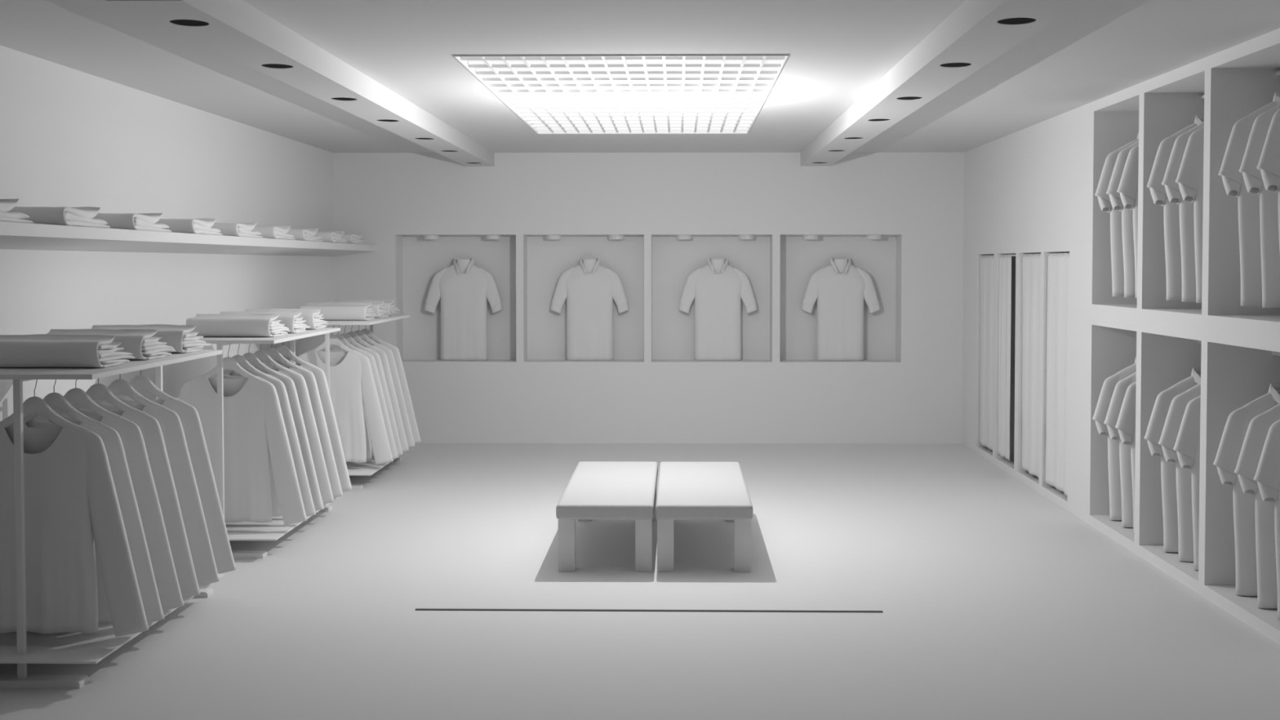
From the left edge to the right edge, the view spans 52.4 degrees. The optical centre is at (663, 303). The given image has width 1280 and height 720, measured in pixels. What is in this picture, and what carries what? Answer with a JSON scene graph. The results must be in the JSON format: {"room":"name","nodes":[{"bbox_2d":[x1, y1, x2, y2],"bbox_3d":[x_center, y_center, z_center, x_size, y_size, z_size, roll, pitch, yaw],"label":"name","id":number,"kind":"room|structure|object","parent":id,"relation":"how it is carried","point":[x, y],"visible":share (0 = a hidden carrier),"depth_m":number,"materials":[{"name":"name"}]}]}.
{"room":"clothing store","nodes":[
{"label":"clothing store","id":0,"kind":"room"},
{"bbox_2d":[0,44,334,421],"bbox_3d":[-3.111,0.139,5.519,0.120,2.625,13.593,0,2,1],"label":"wall","id":1,"kind":"structure","parent":0,"point":[69,137],"depth_m":7.50,"materials":[{"name":"paint"}]},
{"bbox_2d":[0,221,376,256],"bbox_3d":[-2.844,-0.338,7.088,0.378,0.103,9.323,0,2,1],"label":"wall shelf","id":2,"kind":"object","parent":1,"relation":"attached to","point":[13,235],"visible":1,"depth_m":6.96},
{"bbox_2d":[0,199,33,222],"bbox_3d":[-2.852,-0.385,5.301,0.335,0.099,0.482,0,2,1],"label":"trousers","id":3,"kind":"object","parent":2,"relation":"on","point":[6,205],"visible":0.94,"depth_m":5.38,"materials":[{"name":"fabric"}]},
{"bbox_2d":[6,206,110,228],"bbox_3d":[-2.842,-0.408,6.052,0.338,0.100,0.483,0,2,1],"label":"trousers","id":4,"kind":"object","parent":2,"relation":"on","point":[82,216],"visible":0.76,"depth_m":5.84,"materials":[{"name":"fabric"}]},
{"bbox_2d":[92,213,171,231],"bbox_3d":[-2.835,-0.431,6.810,0.335,0.099,0.482,0,2,1],"label":"trousers","id":5,"kind":"object","parent":2,"relation":"on","point":[146,221],"visible":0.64,"depth_m":6.60,"materials":[{"name":"fabric"}]},
{"bbox_2d":[155,217,222,235],"bbox_3d":[-2.824,-0.455,7.596,0.338,0.100,0.483,0,2,1],"label":"trousers","id":6,"kind":"object","parent":2,"relation":"on","point":[199,226],"visible":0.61,"depth_m":7.38,"materials":[{"name":"fabric"}]},
{"bbox_2d":[210,222,262,237],"bbox_3d":[-2.817,-0.478,8.355,0.335,0.099,0.482,0,2,1],"label":"trousers","id":7,"kind":"object","parent":2,"relation":"on","point":[237,229],"visible":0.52,"depth_m":8.14,"materials":[{"name":"fabric"}]},
{"bbox_2d":[0,443,1279,719],"bbox_3d":[0.306,1.502,5.522,6.954,0.100,13.593,0,2,1],"label":"floor","id":8,"kind":"structure","parent":0,"point":[997,601],"depth_m":6.01,"materials":[{"name":"white"}]},
{"bbox_2d":[0,350,224,688],"bbox_3d":[-2.466,0.845,5.639,0.660,1.208,1.483,0,2,1],"label":"clothes rack","id":9,"kind":"object","parent":8,"relation":"on","point":[21,647],"visible":0.56,"depth_m":5.00,"materials":[{"name":"paint"}]},
{"bbox_2d":[0,379,84,432],"bbox_3d":[-2.466,0.404,5.093,0.470,0.260,0.020,0,2,2],"label":"clothes hanger","id":10,"kind":"object","parent":9,"relation":"hanging from","point":[33,405],"visible":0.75,"depth_m":5.08,"materials":[{"name":"metal"}]},
{"bbox_2d":[0,422,148,636],"bbox_3d":[-2.466,0.882,5.107,0.880,0.849,0.064,0,2,1],"label":"shirt","id":11,"kind":"object","parent":10,"relation":"hanging from","point":[70,494],"visible":0.97,"depth_m":5.08,"materials":[{"name":"fabric"}]},
{"bbox_2d":[22,379,102,427],"bbox_3d":[-2.464,0.399,5.253,0.470,0.260,0.020,0,2,2],"label":"clothes hanger","id":12,"kind":"object","parent":9,"relation":"hanging from","point":[55,401],"visible":0.59,"depth_m":5.24,"materials":[{"name":"metal"}]},
{"bbox_2d":[22,417,164,622],"bbox_3d":[-2.464,0.877,5.267,0.880,0.849,0.063,0,2,2],"label":"shirt","id":13,"kind":"object","parent":12,"relation":"hanging from","point":[112,441],"visible":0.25,"depth_m":5.24,"materials":[{"name":"fabric"}]},
{"bbox_2d":[0,333,135,367],"bbox_3d":[-2.464,0.186,5.293,0.500,0.128,0.358,0,2,1],"label":"folded clothes","id":14,"kind":"object","parent":9,"relation":"on","point":[36,350],"visible":1,"depth_m":5.13,"materials":[{"name":"fabric"}]},
{"bbox_2d":[34,379,124,422],"bbox_3d":[-2.462,0.394,5.443,0.470,0.260,0.020,0,2,0],"label":"clothes hanger","id":15,"kind":"object","parent":9,"relation":"hanging from","point":[77,396],"visible":0.57,"depth_m":5.43,"materials":[{"name":"metal"}]},
{"bbox_2d":[35,412,183,610],"bbox_3d":[-2.462,0.872,5.457,0.880,0.849,0.064,0,2,-1],"label":"shirt","id":16,"kind":"object","parent":15,"relation":"hanging from","point":[131,435],"visible":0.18,"depth_m":5.44,"materials":[{"name":"fabric"}]},
{"bbox_2d":[57,377,143,416],"bbox_3d":[-2.459,0.387,5.653,0.470,0.260,0.020,0,2,3],"label":"clothes hanger","id":17,"kind":"object","parent":9,"relation":"hanging from","point":[96,391],"visible":0.48,"depth_m":5.64,"materials":[{"name":"metal"}]},
{"bbox_2d":[0,350,222,379],"bbox_3d":[-2.466,0.252,5.574,0.660,0.020,1.390,0,2,1],"label":"shelf","id":18,"kind":"object","parent":9,"relation":"attached to","point":[6,373],"depth_m":5.10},
{"bbox_2d":[46,328,176,359],"bbox_3d":[-2.453,0.172,5.722,0.497,0.129,0.358,0,2,2],"label":"trousers","id":19,"kind":"object","parent":9,"relation":"on","point":[140,343],"visible":0.43,"depth_m":5.65,"materials":[{"name":"fabric"}]},
{"bbox_2d":[0,573,224,663],"bbox_3d":[-2.466,1.333,5.607,0.660,0.009,1.390,0,2,1],"label":"shelf","id":20,"kind":"object","parent":9,"relation":"attached to","point":[64,647],"depth_m":5.11,"materials":[{"name":"white"}]},
{"bbox_2d":[79,377,163,409],"bbox_3d":[-2.457,0.380,5.873,0.470,0.260,0.021,0,2,1],"label":"clothes hanger","id":21,"kind":"object","parent":9,"relation":"hanging from","point":[120,386],"visible":0.56,"depth_m":5.86,"materials":[{"name":"metal"}]},
{"bbox_2d":[81,400,219,586],"bbox_3d":[-2.457,0.859,5.887,0.880,0.849,0.064,0,2,0],"label":"shirt","id":22,"kind":"object","parent":21,"relation":"hanging from","point":[186,487],"visible":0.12,"depth_m":5.87,"materials":[{"name":"fabric"}]},
{"bbox_2d":[58,406,199,598],"bbox_3d":[-2.459,0.865,5.667,0.880,0.849,0.064,0,2,2],"label":"shirt","id":23,"kind":"object","parent":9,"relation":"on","point":[150,428],"visible":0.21,"depth_m":5.64,"materials":[{"name":"fabric"}]},
{"bbox_2d":[102,369,182,404],"bbox_3d":[-2.454,0.373,6.098,0.470,0.260,0.020,0,2,1],"label":"clothes hanger","id":24,"kind":"object","parent":9,"relation":"hanging from","point":[140,381],"visible":0.51,"depth_m":6.09,"materials":[{"name":"metal"}]},
{"bbox_2d":[104,395,235,573],"bbox_3d":[-2.454,0.852,6.112,0.880,0.849,0.064,0,2,1],"label":"shirt","id":25,"kind":"object","parent":24,"relation":"hanging from","point":[188,415],"visible":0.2,"depth_m":6.09,"materials":[{"name":"fabric"}]},
{"bbox_2d":[91,324,211,352],"bbox_3d":[-2.450,0.159,6.154,0.499,0.130,0.358,0,2,1],"label":"trousers","id":26,"kind":"object","parent":9,"relation":"on","point":[180,337],"visible":0.38,"depth_m":6.09,"materials":[{"name":"fabric"}]},
{"bbox_2d":[198,327,340,558],"bbox_3d":[-2.441,0.778,7.827,0.660,1.208,1.483,0,2,1],"label":"clothes rack","id":27,"kind":"object","parent":8,"relation":"on","point":[273,530],"visible":0.39,"depth_m":7.18,"materials":[{"name":"paint"}]},
{"bbox_2d":[191,343,262,382],"bbox_3d":[-2.441,0.337,7.282,0.470,0.260,0.020,0,2,3],"label":"clothes hanger","id":28,"kind":"object","parent":27,"relation":"hanging from","point":[228,362],"visible":0.83,"depth_m":7.27,"materials":[{"name":"metal"}]},
{"bbox_2d":[178,375,306,524],"bbox_3d":[-2.441,0.816,7.296,0.880,0.849,0.063,0,2,3],"label":"shirt","id":29,"kind":"object","parent":28,"relation":"hanging from","point":[255,428],"visible":0.78,"depth_m":7.27,"materials":[{"name":"fabric"}]},
{"bbox_2d":[186,313,289,337],"bbox_3d":[-2.443,0.119,7.485,0.497,0.129,0.358,0,2,2],"label":"trousers","id":30,"kind":"object","parent":27,"relation":"on","point":[233,325],"visible":0.98,"depth_m":7.32,"materials":[{"name":"fabric"}]},
{"bbox_2d":[213,343,272,379],"bbox_3d":[-2.439,0.333,7.442,0.470,0.260,0.020,0,2,1],"label":"clothes hanger","id":31,"kind":"object","parent":27,"relation":"hanging from","point":[242,361],"visible":0.52,"depth_m":7.43,"materials":[{"name":"metal"}]},
{"bbox_2d":[213,372,315,516],"bbox_3d":[-2.439,0.811,7.456,0.880,0.849,0.064,0,2,0],"label":"shirt","id":32,"kind":"object","parent":31,"relation":"hanging from","point":[308,502],"visible":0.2,"depth_m":7.44,"materials":[{"name":"fabric"}]},
{"bbox_2d":[223,343,281,376],"bbox_3d":[-2.437,0.327,7.632,0.470,0.260,0.020,0,2,3],"label":"clothes hanger","id":33,"kind":"object","parent":27,"relation":"hanging from","point":[251,358],"visible":0.49,"depth_m":7.62,"materials":[{"name":"metal"}]},
{"bbox_2d":[223,369,324,511],"bbox_3d":[-2.437,0.805,7.646,0.880,0.849,0.064,0,2,2],"label":"shirt","id":34,"kind":"object","parent":33,"relation":"hanging from","point":[289,384],"visible":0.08,"depth_m":7.61,"materials":[{"name":"fabric"}]},
{"bbox_2d":[220,311,310,333],"bbox_3d":[-2.441,0.106,7.901,0.499,0.130,0.358,0,2,0],"label":"trousers","id":35,"kind":"object","parent":27,"relation":"on","point":[291,320],"visible":0.29,"depth_m":7.85,"materials":[{"name":"fabric"}]},
{"bbox_2d":[242,344,293,373],"bbox_3d":[-2.434,0.320,7.842,0.470,0.260,0.021,0,2,1],"label":"clothes hanger","id":36,"kind":"object","parent":27,"relation":"hanging from","point":[261,355],"visible":0.46,"depth_m":7.83,"materials":[{"name":"metal"}]},
{"bbox_2d":[235,367,334,504],"bbox_3d":[-2.434,0.798,7.856,0.880,0.849,0.064,0,2,1],"label":"shirt","id":37,"kind":"object","parent":36,"relation":"hanging from","point":[299,380],"visible":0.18,"depth_m":7.83,"materials":[{"name":"fabric"}]},
{"bbox_2d":[198,327,340,343],"bbox_3d":[-2.441,0.185,7.763,0.660,0.020,1.390,0,2,1],"label":"shelf","id":38,"kind":"object","parent":27,"relation":"attached to","point":[308,332],"depth_m":7.24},
{"bbox_2d":[251,347,302,370],"bbox_3d":[-2.432,0.314,8.062,0.470,0.260,0.021,0,2,3],"label":"clothes hanger","id":39,"kind":"object","parent":27,"relation":"hanging from","point":[273,353],"visible":0.49,"depth_m":8.05,"materials":[{"name":"metal"}]},
{"bbox_2d":[254,364,342,497],"bbox_3d":[-2.432,0.792,8.076,0.880,0.849,0.064,0,2,2],"label":"shirt","id":40,"kind":"object","parent":39,"relation":"hanging from","point":[309,378],"visible":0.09,"depth_m":8.04,"materials":[{"name":"fabric"}]},
{"bbox_2d":[225,497,338,540],"bbox_3d":[-2.441,1.266,7.796,0.660,0.009,1.390,0,2,1],"label":"shelf","id":41,"kind":"object","parent":27,"relation":"attached to","point":[273,530],"depth_m":7.36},
{"bbox_2d":[244,308,328,328],"bbox_3d":[-2.436,0.093,8.339,0.500,0.128,0.358,0,2,0],"label":"trousers","id":42,"kind":"object","parent":27,"relation":"on","point":[312,316],"visible":0.33,"depth_m":8.29,"materials":[{"name":"fabric"}]},
{"bbox_2d":[262,342,314,368],"bbox_3d":[-2.429,0.307,8.287,0.470,0.260,0.020,0,2,3],"label":"clothes hanger","id":43,"kind":"object","parent":27,"relation":"hanging from","point":[283,350],"visible":0.47,"depth_m":8.28,"materials":[{"name":"metal"}]},
{"bbox_2d":[265,361,351,491],"bbox_3d":[-2.429,0.785,8.300,0.880,0.849,0.064,0,2,2],"label":"shirt","id":44,"kind":"object","parent":43,"relation":"hanging from","point":[319,375],"visible":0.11,"depth_m":8.27,"materials":[{"name":"fabric"}]},
{"bbox_2d":[324,315,410,489],"bbox_3d":[-2.415,0.711,10.016,0.660,1.208,1.483,0,2,1],"label":"clothes rack","id":45,"kind":"object","parent":8,"relation":"on","point":[368,468],"visible":0.34,"depth_m":9.44,"materials":[{"name":"paint"}]},
{"bbox_2d":[305,324,359,355],"bbox_3d":[-2.415,0.271,9.471,0.470,0.260,0.021,0,2,1],"label":"clothes hanger","id":46,"kind":"object","parent":45,"relation":"hanging from","point":[334,340],"visible":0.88,"depth_m":9.46,"materials":[{"name":"metal"}]},
{"bbox_2d":[295,349,393,464],"bbox_3d":[-2.415,0.749,9.485,0.880,0.849,0.064,0,2,0],"label":"shirt","id":47,"kind":"object","parent":46,"relation":"hanging from","point":[353,386],"visible":0.61,"depth_m":9.46,"materials":[{"name":"fabric"}]},
{"bbox_2d":[299,302,377,319],"bbox_3d":[-2.413,0.052,9.671,0.499,0.130,0.358,0,2,1],"label":"trousers","id":48,"kind":"object","parent":45,"relation":"on","point":[344,310],"visible":0.76,"depth_m":9.50,"materials":[{"name":"fabric"}]},
{"bbox_2d":[321,325,365,353],"bbox_3d":[-2.413,0.266,9.631,0.470,0.260,0.020,0,2,-1],"label":"clothes hanger","id":49,"kind":"object","parent":45,"relation":"hanging from","point":[341,338],"visible":0.34,"depth_m":9.62,"materials":[{"name":"metal"}]},
{"bbox_2d":[320,348,398,459],"bbox_3d":[-2.413,0.744,9.645,0.880,0.849,0.064,0,2,-2],"label":"shirt","id":50,"kind":"object","parent":49,"relation":"hanging from","point":[375,371],"visible":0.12,"depth_m":9.64,"materials":[{"name":"fabric"}]},
{"bbox_2d":[329,346,403,455],"bbox_3d":[-2.411,0.738,9.835,0.880,0.849,0.063,0,2,3],"label":"shirt","id":51,"kind":"object","parent":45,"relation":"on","point":[379,363],"visible":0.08,"depth_m":9.81,"materials":[{"name":"fabric"}]},
{"bbox_2d":[324,315,409,324],"bbox_3d":[-2.416,0.119,9.952,0.660,0.020,1.390,0,2,1],"label":"shelf","id":52,"kind":"object","parent":45,"relation":"attached to","point":[377,320],"depth_m":9.49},
{"bbox_2d":[334,344,408,451],"bbox_3d":[-2.409,0.732,10.045,0.880,0.849,0.064,0,2,1],"label":"shirt","id":53,"kind":"object","parent":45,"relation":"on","point":[381,353],"visible":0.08,"depth_m":10.02,"materials":[{"name":"fabric"}]},
{"bbox_2d":[346,447,410,475],"bbox_3d":[-2.416,1.200,9.985,0.660,0.009,1.390,0,2,1],"label":"shelf","id":54,"kind":"object","parent":45,"relation":"attached to","point":[368,468],"depth_m":9.60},
{"bbox_2d":[362,342,415,447],"bbox_3d":[-2.406,0.725,10.264,0.880,0.849,0.064,0,2,-1],"label":"shirt","id":55,"kind":"object","parent":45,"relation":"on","point":[388,352],"visible":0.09,"depth_m":10.25,"materials":[{"name":"fabric"}]},
{"bbox_2d":[360,341,421,443],"bbox_3d":[-2.404,0.718,10.489,0.880,0.849,0.063,0,2,-2],"label":"shirt","id":56,"kind":"object","parent":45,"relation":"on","point":[395,350],"visible":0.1,"depth_m":10.48,"materials":[{"name":"fabric"}]},
{"bbox_2d":[555,461,657,572],"bbox_3d":[-0.303,1.209,7.559,0.511,0.362,1.520,0,2,1],"label":"bench","id":57,"kind":"object","parent":8,"relation":"on","point":[595,490],"visible":0.99,"depth_m":6.92,"materials":[{"name":"fabric"}]},
{"bbox_2d":[555,461,657,519],"bbox_3d":[-0.303,1.068,7.555,0.511,0.079,1.520,0,2,1],"label":"cushion","id":58,"kind":"object","parent":57,"relation":"on","point":[595,490],"depth_m":7.19,"materials":[{"name":"fabric"}]},
{"bbox_2d":[414,608,883,612],"bbox_3d":[-0.073,1.433,6.079,2.185,0.003,0.021,0,2,1],"label":"trim","id":59,"kind":"structure","parent":8,"relation":"on","point":[416,609],"depth_m":6.08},
{"bbox_2d":[655,462,752,572],"bbox_3d":[0.219,1.209,7.553,0.511,0.362,1.520,0,2,1],"label":"bench","id":60,"kind":"object","parent":8,"relation":"on","point":[686,491],"visible":1,"depth_m":6.89,"materials":[{"name":"fabric"}]},
{"bbox_2d":[655,462,752,519],"bbox_3d":[0.219,1.068,7.549,0.511,0.079,1.520,0,2,1],"label":"cushion","id":61,"kind":"object","parent":60,"relation":"on","point":[686,491],"depth_m":7.17,"materials":[{"name":"fabric"}]},
{"bbox_2d":[1087,28,1279,644],"bbox_3d":[2.981,0.102,6.737,0.693,2.625,2.730,0,2,1],"label":"shelving unit","id":62,"kind":"object","parent":8,"relation":"on","point":[1236,348],"visible":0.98,"depth_m":6.72,"materials":[{"name":"paint"}]},
{"label":"clothes hanger","id":63,"kind":"object","parent":62,"relation":"hanging from","visible":0},
{"bbox_2d":[1094,132,1138,296],"bbox_3d":[2.961,-0.543,7.854,0.712,0.996,0.134,0,2,0],"label":"polo shirt","id":64,"kind":"object","parent":63,"relation":"hanging from","point":[1116,235],"visible":0.23,"depth_m":7.84,"materials":[{"name":"fabric"}]},
{"bbox_3d":[2.958,-1.002,7.629,0.470,0.321,0.020,0,2,1],"label":"clothes hanger","id":65,"kind":"object","parent":62,"relation":"hanging from","visible":0},
{"bbox_2d":[1106,141,1138,297],"bbox_3d":[2.958,-0.536,7.639,0.712,0.996,0.134,0,2,1],"label":"polo shirt","id":66,"kind":"object","parent":65,"relation":"hanging from","point":[1114,197],"visible":0.17,"depth_m":7.63,"materials":[{"name":"fabric"}]},
{"label":"clothes hanger","id":67,"kind":"object","parent":62,"relation":"hanging from","visible":0},
{"bbox_2d":[1116,144,1138,297],"bbox_3d":[2.956,-0.530,7.449,0.712,0.996,0.134,0,2,1],"label":"polo shirt","id":68,"kind":"object","parent":67,"relation":"hanging from","point":[1127,188],"visible":0.2,"depth_m":7.44,"materials":[{"name":"fabric"}]},
{"label":"clothes hanger","id":69,"kind":"object","parent":62,"relation":"hanging from","visible":0},
{"bbox_2d":[1146,115,1204,300],"bbox_3d":[2.951,-0.516,6.980,0.712,0.996,0.134,0,2,0],"label":"polo shirt","id":70,"kind":"object","parent":69,"relation":"hanging from","point":[1158,193],"visible":0.21,"depth_m":6.96,"materials":[{"name":"fabric"}]},
{"label":"clothes hanger","id":71,"kind":"object","parent":62,"relation":"hanging from","visible":0},
{"bbox_2d":[1161,121,1204,302],"bbox_3d":[2.948,-0.509,6.760,0.712,0.996,0.134,0,2,1],"label":"polo shirt","id":72,"kind":"object","parent":71,"relation":"hanging from","point":[1187,248],"visible":0.2,"depth_m":6.75,"materials":[{"name":"fabric"}]},
{"bbox_3d":[2.946,-0.970,6.560,0.470,0.321,0.020,0,2,1],"label":"clothes hanger","id":73,"kind":"object","parent":62,"relation":"hanging from","visible":0},
{"bbox_2d":[1175,126,1204,302],"bbox_3d":[2.946,-0.503,6.570,0.712,0.996,0.134,0,2,1],"label":"polo shirt","id":74,"kind":"object","parent":73,"relation":"hanging from","point":[1189,179],"visible":0.27,"depth_m":6.56,"materials":[{"name":"fabric"}]},
{"label":"clothes hanger","id":75,"kind":"object","parent":62,"relation":"hanging from","visible":0},
{"bbox_2d":[1217,92,1279,306],"bbox_3d":[2.940,-0.488,6.055,0.712,0.996,0.134,0,2,-1],"label":"polo shirt","id":76,"kind":"object","parent":75,"relation":"hanging from","point":[1249,224],"visible":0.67,"depth_m":6.04,"materials":[{"name":"fabric"}]},
{"bbox_3d":[2.937,-0.947,5.820,0.470,0.321,0.020,0,2,0],"label":"clothes hanger","id":77,"kind":"object","parent":62,"relation":"hanging from","visible":0},
{"bbox_2d":[1239,103,1279,307],"bbox_3d":[2.938,-0.481,5.830,0.712,0.996,0.134,0,2,0],"label":"polo shirt","id":78,"kind":"object","parent":77,"relation":"hanging from","point":[1268,201],"visible":0.74,"depth_m":5.82,"materials":[{"name":"fabric"}]},
{"label":"clothes hanger","id":79,"kind":"object","parent":62,"relation":"hanging from","visible":0},
{"bbox_2d":[1256,109,1279,248],"bbox_3d":[2.935,-0.475,5.641,0.712,0.996,0.134,0,2,2],"label":"polo shirt","id":80,"kind":"object","parent":79,"relation":"hanging from","point":[1268,165],"visible":1,"depth_m":5.63,"materials":[{"name":"fabric"}]},
{"bbox_3d":[2.961,0.340,7.886,0.470,0.340,0.020,0,2,0],"label":"clothes hanger","id":81,"kind":"object","parent":62,"relation":"hanging from","visible":0},
{"bbox_2d":[1092,356,1136,519],"bbox_3d":[2.961,0.816,7.896,0.712,0.996,0.134,0,2,0],"label":"polo shirt","id":82,"kind":"object","parent":81,"relation":"hanging from","point":[1109,384],"visible":0.2,"depth_m":7.88,"materials":[{"name":"fabric"}]},
{"label":"clothes hanger","id":83,"kind":"object","parent":62,"relation":"hanging from","visible":0},
{"bbox_2d":[1103,371,1136,527],"bbox_3d":[2.958,0.822,7.681,0.712,0.996,0.134,0,2,1],"label":"polo shirt","id":84,"kind":"object","parent":83,"relation":"hanging from","point":[1116,402],"visible":0.2,"depth_m":7.67,"materials":[{"name":"fabric"}]},
{"label":"clothes hanger","id":85,"kind":"object","parent":62,"relation":"hanging from","visible":0},
{"bbox_2d":[1115,381,1136,533],"bbox_3d":[2.956,0.828,7.491,0.712,0.996,0.134,0,2,-1],"label":"polo shirt","id":86,"kind":"object","parent":85,"relation":"hanging from","point":[1126,423],"visible":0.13,"depth_m":7.47,"materials":[{"name":"fabric"}]},
{"label":"clothes hanger","id":87,"kind":"object","parent":62,"relation":"hanging from","visible":0},
{"bbox_2d":[1143,367,1200,552],"bbox_3d":[2.951,0.842,7.021,0.712,0.996,0.134,0,2,0],"label":"polo shirt","id":88,"kind":"object","parent":87,"relation":"hanging from","point":[1163,400],"visible":0.22,"depth_m":7.00,"materials":[{"name":"fabric"}]},
{"bbox_3d":[2.948,0.373,6.791,0.470,0.340,0.020,0,2,2],"label":"clothes hanger","id":89,"kind":"object","parent":62,"relation":"hanging from","visible":0},
{"bbox_2d":[1158,382,1200,561],"bbox_3d":[2.948,0.849,6.801,0.712,0.996,0.134,0,2,2],"label":"polo shirt","id":90,"kind":"object","parent":89,"relation":"hanging from","point":[1175,413],"visible":0.24,"depth_m":6.79,"materials":[{"name":"fabric"}]},
{"label":"clothes hanger","id":91,"kind":"object","parent":62,"relation":"hanging from","visible":0},
{"bbox_2d":[1173,395,1200,569],"bbox_3d":[2.946,0.855,6.611,0.712,0.996,0.134,0,2,-1],"label":"polo shirt","id":92,"kind":"object","parent":91,"relation":"hanging from","point":[1187,446],"visible":0.23,"depth_m":6.59,"materials":[{"name":"fabric"}]},
{"label":"clothes hanger","id":93,"kind":"object","parent":62,"relation":"hanging from","visible":0},
{"bbox_2d":[1213,382,1279,595],"bbox_3d":[2.940,0.871,6.097,0.712,0.996,0.134,0,2,2],"label":"polo shirt","id":94,"kind":"object","parent":93,"relation":"hanging from","point":[1226,460],"visible":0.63,"depth_m":6.09,"materials":[{"name":"fabric"}]},
{"label":"clothes hanger","id":95,"kind":"object","parent":62,"relation":"hanging from","visible":0},
{"bbox_2d":[1234,403,1279,608],"bbox_3d":[2.937,0.877,5.872,0.712,0.996,0.134,0,2,1],"label":"polo shirt","id":96,"kind":"object","parent":95,"relation":"hanging from","point":[1259,426],"visible":0.67,"depth_m":5.86,"materials":[{"name":"fabric"}]},
{"label":"clothes hanger","id":97,"kind":"object","parent":62,"relation":"hanging from","visible":0},
{"bbox_2d":[1253,419,1279,619],"bbox_3d":[2.935,0.883,5.682,0.712,0.996,0.134,0,2,0],"label":"polo shirt","id":98,"kind":"object","parent":97,"relation":"hanging from","point":[1267,476],"visible":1,"depth_m":5.66,"materials":[{"name":"fabric"}]},
{"bbox_2d":[0,0,1279,152],"bbox_3d":[-0.215,-1.232,5.444,5.911,0.120,13.593,0,2,1],"label":"ceiling","id":99,"kind":"structure","parent":0,"point":[837,51],"depth_m":6.15,"materials":[{"name":"paint"}]},
{"bbox_2d":[106,0,494,166],"bbox_3d":[-1.697,-1.189,8.029,0.256,0.123,7.363,0,2,1],"label":"ceiling beam","id":100,"kind":"structure","parent":99,"relation":"attached to","point":[236,29],"depth_m":5.93,"materials":[{"name":"paint"}]},
{"bbox_2d":[453,53,788,133],"bbox_3d":[-0.185,-1.278,8.079,1.607,0.068,3.700,0,2,1],"label":"ceiling light panel","id":101,"kind":"object","parent":99,"relation":"attached to","point":[552,94],"visible":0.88,"depth_m":7.61,"materials":[{"name":"paint"}]},
{"bbox_2d":[800,0,1084,165],"bbox_3d":[1.317,-1.188,7.994,0.266,0.123,7.363,0,2,1],"label":"ceiling beam","id":102,"kind":"structure","parent":99,"relation":"attached to","point":[972,34],"depth_m":5.87,"materials":[{"name":"paint"}]},
{"bbox_2d":[333,151,964,444],"bbox_3d":[-0.081,-0.057,11.938,5.791,2.625,0.420,0,2,1],"label":"wall","id":103,"kind":"structure","parent":0,"point":[907,387],"depth_m":11.74,"materials":[{"name":"paint"}]},
{"bbox_2d":[424,257,502,360],"bbox_3d":[-1.840,0.046,11.943,0.724,0.943,0.134,0,2,1],"label":"shirt","id":104,"kind":"object","parent":103,"relation":"in","point":[464,288],"visible":1,"depth_m":11.90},
{"bbox_2d":[550,257,629,360],"bbox_3d":[-0.681,0.047,11.929,0.724,0.943,0.134,0,2,1],"label":"shirt","id":105,"kind":"object","parent":103,"relation":"in","point":[589,288],"visible":1,"depth_m":11.88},
{"bbox_2d":[678,257,757,360],"bbox_3d":[0.493,0.047,11.916,0.724,0.943,0.134,0,2,1],"label":"shirt","id":106,"kind":"object","parent":103,"relation":"in","point":[717,288],"visible":1,"depth_m":11.87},
{"bbox_2d":[800,257,879,360],"bbox_3d":[1.616,0.048,11.903,0.724,0.943,0.134,0,2,1],"label":"shirt","id":107,"kind":"object","parent":103,"relation":"in","point":[840,288],"visible":1,"depth_m":11.86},
{"bbox_2d":[962,102,1091,523],"bbox_3d":[2.667,0.150,5.178,0.100,2.625,13.043,0,2,1],"label":"wall","id":108,"kind":"structure","parent":0,"point":[1027,190],"depth_m":9.35,"materials":[{"name":"paint"}]},
{"bbox_2d":[1048,253,1069,254],"bbox_3d":[2.692,-0.339,8.808,0.012,0.012,0.600,0,2,1],"label":"curtain rod","id":109,"kind":"object","parent":108,"relation":"attached to","point":[1050,253],"visible":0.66,"depth_m":8.85,"materials":[{"name":"paint"}]},
{"bbox_2d":[1044,252,1069,495],"bbox_3d":[2.687,0.458,8.833,0.032,1.614,0.579,0,2,1],"label":"curtain","id":110,"kind":"object","parent":109,"relation":"hanging from","point":[1058,265],"visible":0.96,"depth_m":8.84,"materials":[{"name":"fabric"}]},
{"bbox_3d":[2.715,-0.401,10.847,0.012,0.012,0.598,0,2,1],"label":"curtain rod","id":111,"kind":"object","parent":108,"relation":"attached to","visible":0},
{"bbox_2d":[979,254,994,450],"bbox_3d":[2.709,0.396,10.872,0.034,1.614,0.578,0,2,1],"label":"curtain","id":112,"kind":"object","parent":111,"relation":"hanging from","point":[987,263],"visible":0.87,"depth_m":10.90,"materials":[{"name":"fabric"}]},
{"bbox_3d":[2.707,-0.380,10.165,0.012,0.012,0.595,0,2,1],"label":"curtain rod","id":113,"kind":"object","parent":108,"relation":"attached to","visible":0},
{"bbox_2d":[997,253,1013,461],"bbox_3d":[2.702,0.413,10.296,0.035,1.614,0.369,0,2,1],"label":"curtain","id":114,"kind":"object","parent":113,"relation":"hanging from","point":[1005,262],"visible":1,"depth_m":10.30,"materials":[{"name":"fabric"}]},
{"bbox_3d":[2.699,-0.359,9.480,0.012,0.012,0.590,0,2,1],"label":"curtain rod","id":115,"kind":"object","parent":108,"relation":"attached to","visible":0},
{"bbox_2d":[1022,253,1040,478],"bbox_3d":[2.694,0.438,9.504,0.033,1.614,0.571,0,2,1],"label":"curtain","id":116,"kind":"object","parent":115,"relation":"hanging from","point":[1031,264],"visible":0.97,"depth_m":9.49,"materials":[{"name":"fabric"}]},
{"bbox_2d":[990,252,1067,461],"bbox_3d":[3.293,0.125,9.993,1.043,2.380,3.403,0,2,1],"label":"wall","id":117,"kind":"structure","parent":0,"point":[1013,259],"depth_m":10.51,"materials":[{"name":"paint"}]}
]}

